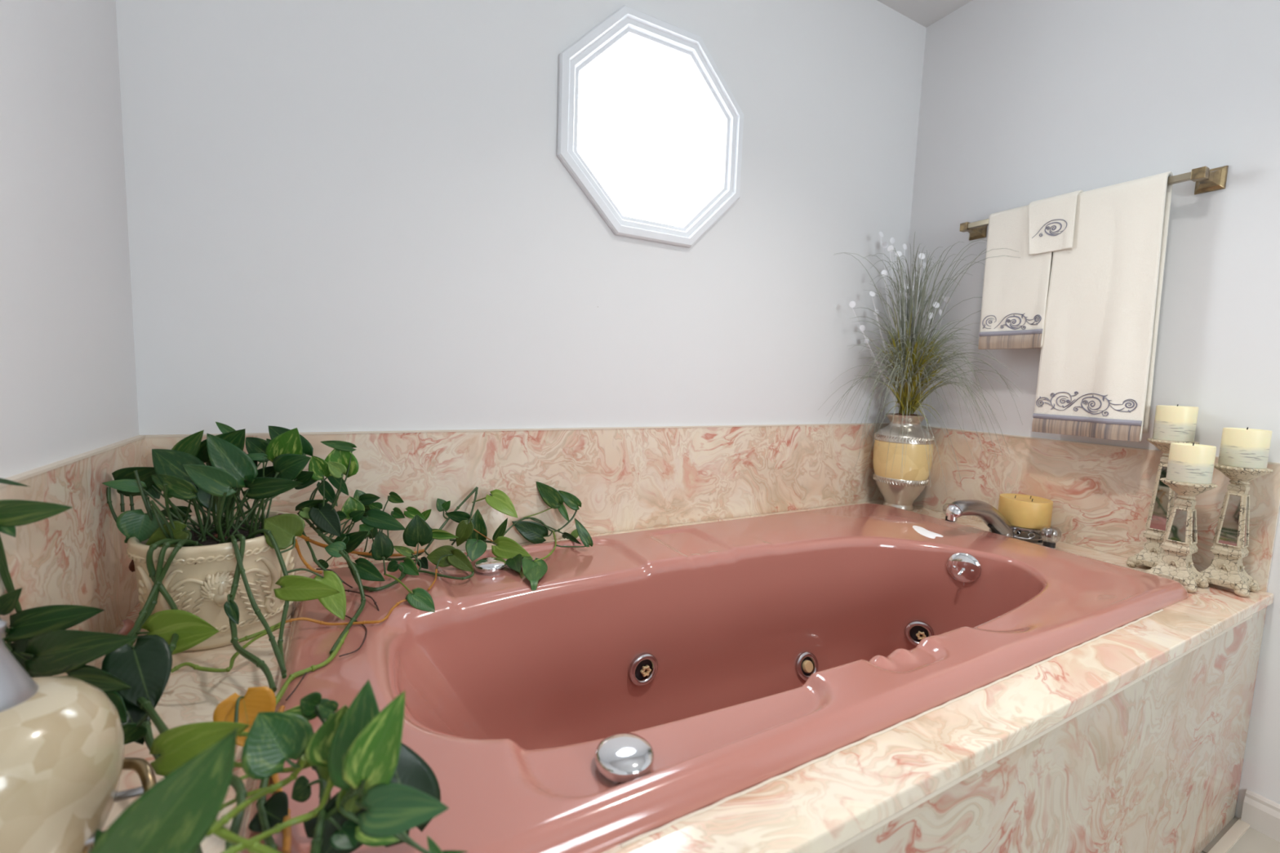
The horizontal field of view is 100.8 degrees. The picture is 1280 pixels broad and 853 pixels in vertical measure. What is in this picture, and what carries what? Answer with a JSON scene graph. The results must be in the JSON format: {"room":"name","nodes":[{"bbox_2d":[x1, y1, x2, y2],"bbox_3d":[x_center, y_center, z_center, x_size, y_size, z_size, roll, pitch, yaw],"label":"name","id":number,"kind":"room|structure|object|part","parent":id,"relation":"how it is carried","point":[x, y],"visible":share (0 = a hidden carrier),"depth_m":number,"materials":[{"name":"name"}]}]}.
{"room":"bathroom","nodes":[
{"label":"bathroom","id":0,"kind":"room"},
{"bbox_2d":[0,0,138,478],"bbox_3d":[-0.251,-0.120,-0.451,0.120,2.393,3.540,-1,6,-28],"label":"wall","id":1,"kind":"structure","parent":0,"point":[68,376],"depth_m":0.78,"materials":[{"name":"white paint"}]},
{"bbox_2d":[0,438,146,677],"bbox_3d":[-0.746,0.225,0.612,0.010,0.306,1.019,-1,6,-28],"label":"backsplash","id":2,"kind":"structure","parent":1,"relation":"attached to","point":[77,555],"depth_m":0.79,"materials":[{"name":"pink stone"}]},
{"bbox_2d":[115,0,926,435],"bbox_3d":[0.001,-0.308,1.621,2.300,2.393,0.120,-1,6,-28],"label":"wall","id":3,"kind":"structure","parent":0,"point":[344,215],"depth_m":1.31,"materials":[{"name":"white paint"}]},
{"bbox_2d":[144,424,888,568],"bbox_3d":[0.016,0.158,1.607,2.298,0.306,0.010,-1,6,-28],"label":"backsplash","id":4,"kind":"structure","parent":3,"relation":"attached to","point":[624,479],"depth_m":1.53,"materials":[{"name":"pink stone"}]},
{"bbox_2d":[0,422,1279,487],"bbox_3d":[0.263,0.054,1.146,2.300,0.004,1.029,-1,6,-28],"label":"trim","id":5,"kind":"structure","parent":3,"relation":"attached to","point":[29,473],"depth_m":1.25,"materials":[{"name":"beige"}]},
{"bbox_2d":[556,4,743,248],"bbox_3d":[0.043,-0.837,1.526,0.596,0.596,0.063,-1,6,-28],"label":"window","id":6,"kind":"structure","parent":3,"relation":"in","point":[628,24],"depth_m":1.50,"materials":[{"name":"white"}]},
{"bbox_2d":[877,0,972,27],"bbox_3d":[0.850,-1.379,0.021,2.540,0.100,3.570,-1,6,-28],"label":"ceiling","id":7,"kind":"structure","parent":0,"point":[926,13],"depth_m":1.90,"materials":[{"name":"white paint"}]},
{"bbox_2d":[894,0,1279,818],"bbox_3d":[1.877,-0.154,0.701,0.120,2.393,3.540,-1,6,-28],"label":"wall","id":8,"kind":"structure","parent":0,"point":[1023,102],"depth_m":1.46,"materials":[{"name":"white paint"}]},
{"bbox_2d":[959,165,1228,240],"bbox_3d":[1.276,-0.653,1.574,0.089,0.056,0.628,-1,6,-28],"label":"towel bar","id":9,"kind":"object","parent":8,"relation":"attached to","point":[1206,180],"visible":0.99,"depth_m":1.33,"materials":[{"name":"gold metal"}]},
{"bbox_3d":[1.174,-0.682,1.842,0.014,0.056,0.056,-1,6,-28],"label":"wall plate","id":10,"kind":"part","parent":9,"relation":"part of","materials":[{"name":"gold metal"}]},
{"bbox_2d":[978,204,1053,349],"bbox_3d":[1.186,-0.466,1.665,0.056,0.441,0.193,-1,6,-28],"label":"hand towel","id":11,"kind":"object","parent":9,"relation":"hanging from","point":[1015,295],"visible":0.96,"depth_m":1.66,"materials":[{"name":"white fabric"}]},
{"bbox_3d":[1.171,-0.295,1.670,0.030,0.014,0.180,-1,6,-28],"label":"braid trim","id":12,"kind":"part","parent":11,"relation":"part of","materials":[{"name":"grey fabric"}]},
{"bbox_2d":[1027,190,1084,254],"bbox_3d":[1.235,-0.601,1.578,0.062,0.166,0.128,-1,6,-28],"label":"washcloth","id":13,"kind":"object","parent":9,"relation":"hanging from","point":[1051,220],"visible":0.92,"depth_m":1.56,"materials":[{"name":"white fabric"}]},
{"bbox_2d":[1031,171,1173,441],"bbox_3d":[1.282,-0.318,1.482,0.069,0.695,0.258,-1,6,-28],"label":"bath towel","id":14,"kind":"object","parent":9,"relation":"hanging from","point":[1097,362],"visible":0.99,"depth_m":1.45,"materials":[{"name":"white fabric"}]},
{"bbox_3d":[1.260,-0.021,1.504,0.040,0.014,0.254,-1,6,-28],"label":"braid trim","id":15,"kind":"part","parent":14,"relation":"part of","materials":[{"name":"grey fabric"}]},
{"bbox_3d":[1.445,-0.625,1.342,0.014,0.056,0.056,-1,6,-28],"label":"wall plate","id":16,"kind":"part","parent":9,"relation":"part of","materials":[{"name":"gold metal"}]},
{"bbox_2d":[912,426,1279,591],"bbox_3d":[1.266,0.193,1.701,0.010,0.306,1.019,-1,6,-28],"label":"backsplash","id":17,"kind":"structure","parent":8,"relation":"attached to","point":[1101,496],"depth_m":1.57,"materials":[{"name":"pink stone"}]},
{"bbox_2d":[1240,789,1279,842],"bbox_3d":[2.023,1.048,0.326,0.014,0.083,2.244,-1,6,-28],"label":"baseboard","id":18,"kind":"structure","parent":8,"relation":"attached to","point":[1263,814],"depth_m":1.28,"materials":[{"name":"white paint"}]},
{"bbox_2d":[1200,816,1279,852],"bbox_3d":[0.761,1.102,0.256,2.540,0.100,3.570,-1,6,-28],"label":"floor","id":19,"kind":"structure","parent":0,"point":[1252,841],"depth_m":1.25,"materials":[{"name":"tile"}]},
{"bbox_2d":[86,499,1273,852],"bbox_3d":[0.245,0.650,1.198,2.298,0.585,1.041,-1,6,-28],"label":"tub surround","id":20,"kind":"object","parent":19,"relation":"on","point":[1131,737],"visible":0.56,"depth_m":0.81,"materials":[{"name":"beige stone"}]},
{"bbox_2d":[0,619,124,852],"bbox_3d":[-0.535,0.280,0.439,0.152,0.245,0.152,-1,6,-28],"label":"vase","id":21,"kind":"object","parent":20,"relation":"on","point":[62,738],"visible":1,"depth_m":0.43,"materials":[{"name":"beige ceramic"}]},
{"bbox_2d":[81,757,157,852],"bbox_3d":[-0.492,0.363,0.491,0.075,0.069,0.091,-1,6,-28],"label":"stand","id":22,"kind":"object","parent":20,"relation":"on","point":[141,766],"visible":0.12,"depth_m":0.51,"materials":[{"name":"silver metal"}]},
{"bbox_3d":[-0.483,0.352,0.476,0.075,0.008,0.058,-1,6,-28],"label":"rail","id":23,"kind":"part","parent":22,"relation":"part of","materials":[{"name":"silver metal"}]},
{"bbox_3d":[-0.485,0.361,0.513,0.074,0.067,0.021,4,6,24],"label":"handle","id":24,"kind":"part","parent":22,"relation":"part of","materials":[{"name":"gold metal"}]},
{"bbox_2d":[125,510,297,651],"bbox_3d":[-0.733,0.262,0.930,0.238,0.175,0.260,-1,6,-28],"label":"flower pot","id":25,"kind":"object","parent":20,"relation":"on","point":[193,570],"depth_m":0.85,"materials":[{"name":"beige ceramic"}]},
{"bbox_2d":[0,422,593,852],"bbox_3d":[-0.346,0.278,0.854,0.920,0.517,0.984,-1,6,-28],"label":"pothos","id":26,"kind":"object","parent":20,"relation":"on","point":[225,576],"visible":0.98,"depth_m":0.70,"materials":[{"name":"green plant"}]},
{"bbox_2d":[237,503,1188,852],"bbox_3d":[0.278,0.552,1.195,1.814,0.471,0.864,-1,6,-28],"label":"bathtub","id":27,"kind":"object","parent":20,"relation":"in","point":[648,680],"visible":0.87,"depth_m":1.08,"materials":[{"name":"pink plastic"}]},
{"bbox_3d":[0.872,0.393,1.434,0.027,0.018,0.012,-2,7,-36],"label":"trip lever","id":28,"kind":"part","parent":27,"relation":"part of","materials":[{"name":"silver metal"}]},
{"bbox_3d":[0.884,0.387,1.446,0.082,0.082,0.018,6,7,37],"label":"overflow plate","id":29,"kind":"part","parent":27,"relation":"part of","materials":[{"name":"silver metal"}]},
{"bbox_2d":[872,413,934,511],"bbox_3d":[0.984,0.132,1.990,0.202,0.355,0.202,-1,6,-28],"label":"vase","id":30,"kind":"object","parent":20,"relation":"on","point":[899,490],"visible":0.93,"depth_m":1.92,"materials":[{"name":"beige metal"}]},
{"bbox_2d":[819,231,1022,493],"bbox_3d":[0.943,-0.223,1.776,0.486,0.924,0.509,-1,6,-28],"label":"arrangement","id":31,"kind":"object","parent":30,"relation":"in","point":[910,375],"visible":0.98,"depth_m":1.87,"materials":[{"name":"green plant"}]},
{"bbox_2d":[945,499,1057,549],"bbox_3d":[1.022,0.284,1.621,0.316,0.143,0.348,-1,6,-28],"label":"faucet","id":32,"kind":"object","parent":20,"relation":"on","point":[997,523],"visible":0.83,"depth_m":1.56,"materials":[{"name":"silver metal"}]},
{"bbox_3d":[1.034,0.287,1.592,0.281,0.143,0.072,-1,6,-28],"label":"spout","id":33,"kind":"part","parent":32,"relation":"part of","materials":[{"name":"silver metal"}]},
{"bbox_2d":[1012,525,1052,542],"bbox_3d":[1.198,0.326,1.659,0.144,0.046,0.144,-1,6,-28],"label":"candle holder","id":34,"kind":"object","parent":20,"relation":"on","point":[1018,529],"visible":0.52,"depth_m":1.61,"materials":[{"name":"silver metal"}]},
{"bbox_2d":[998,493,1053,528],"bbox_3d":[1.200,0.260,1.652,0.136,0.084,0.136,-1,6,-28],"label":"pillar candle","id":35,"kind":"object","parent":34,"relation":"on","point":[1025,511],"visible":0.95,"depth_m":1.60,"materials":[{"name":"yellow wax"}]},
{"bbox_3d":[0.483,0.718,0.760,2.298,0.548,0.020,-1,6,-28],"label":"panel","id":36,"kind":"part","parent":20,"relation":"part of","materials":[{"name":"stone"}]},
{"bbox_2d":[1125,438,1199,567],"bbox_3d":[1.374,0.207,1.388,0.098,0.346,0.100,-1,6,-28],"label":"candlestick","id":37,"kind":"object","parent":20,"relation":"on","point":[1163,497],"visible":0.54,"depth_m":1.38,"materials":[{"name":"beige paint"}]},
{"bbox_3d":[1.358,0.187,1.377,0.009,0.164,0.033,-1,6,-28],"label":"mirror panel","id":38,"kind":"part","parent":37,"relation":"part of","materials":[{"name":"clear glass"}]},
{"bbox_2d":[1152,404,1198,441],"bbox_3d":[1.382,-0.011,1.367,0.077,0.092,0.077,-1,6,-28],"label":"pillar candle","id":39,"kind":"object","parent":37,"relation":"on","point":[1171,423],"visible":1,"depth_m":1.34,"materials":[{"name":"wax"}]},
{"bbox_3d":[1.384,0.188,1.369,0.033,0.164,0.009,-1,6,-28],"label":"mirror panel","id":40,"kind":"part","parent":37,"relation":"part of","materials":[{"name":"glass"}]},
{"bbox_2d":[1143,477,1217,592],"bbox_3d":[1.317,0.260,1.289,0.098,0.257,0.100,-1,6,-28],"label":"candlestick","id":41,"kind":"object","parent":20,"relation":"on","point":[1179,544],"visible":0.89,"depth_m":1.27,"materials":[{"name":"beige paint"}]},
{"bbox_3d":[1.301,0.239,1.278,0.008,0.075,0.032,-1,6,-28],"label":"mirror panel","id":42,"kind":"part","parent":41,"relation":"part of","materials":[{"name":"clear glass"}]},
{"bbox_2d":[1165,442,1216,484],"bbox_3d":[1.323,0.085,1.272,0.077,0.092,0.077,-1,6,-28],"label":"pillar candle","id":43,"kind":"object","parent":41,"relation":"on","point":[1189,463],"visible":1,"depth_m":1.25,"materials":[{"name":"wax"}]},
{"bbox_3d":[1.327,0.241,1.270,0.032,0.075,0.008,-1,6,-28],"label":"mirror panel","id":44,"kind":"part","parent":41,"relation":"part of","materials":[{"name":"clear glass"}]},
{"bbox_2d":[1208,817,1250,852],"bbox_3d":[0.487,0.991,0.761,2.300,0.006,0.019,-1,6,-28],"label":"trim","id":45,"kind":"structure","parent":20,"relation":"attached to","point":[1228,840],"depth_m":1.25,"materials":[{"name":"beige"}]},
{"bbox_2d":[1200,462,1273,596],"bbox_3d":[1.424,0.243,1.272,0.098,0.300,0.100,-1,6,-28],"label":"candlestick","id":46,"kind":"object","parent":20,"relation":"on","point":[1231,537],"visible":0.88,"depth_m":1.26,"materials":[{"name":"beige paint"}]},
{"bbox_3d":[1.408,0.223,1.261,0.009,0.118,0.033,-1,6,-28],"label":"mirror panel","id":47,"kind":"part","parent":46,"relation":"part of","materials":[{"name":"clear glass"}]},
{"bbox_2d":[1217,426,1271,468],"bbox_3d":[1.431,0.048,1.253,0.077,0.092,0.077,-1,6,-28],"label":"pillar candle","id":48,"kind":"object","parent":46,"relation":"on","point":[1246,447],"visible":1,"depth_m":1.23,"materials":[{"name":"wax"}]},
{"bbox_3d":[1.434,0.224,1.253,0.033,0.118,0.009,-1,6,-28],"label":"mirror panel","id":49,"kind":"part","parent":46,"relation":"part of","materials":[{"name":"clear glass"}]}
]}

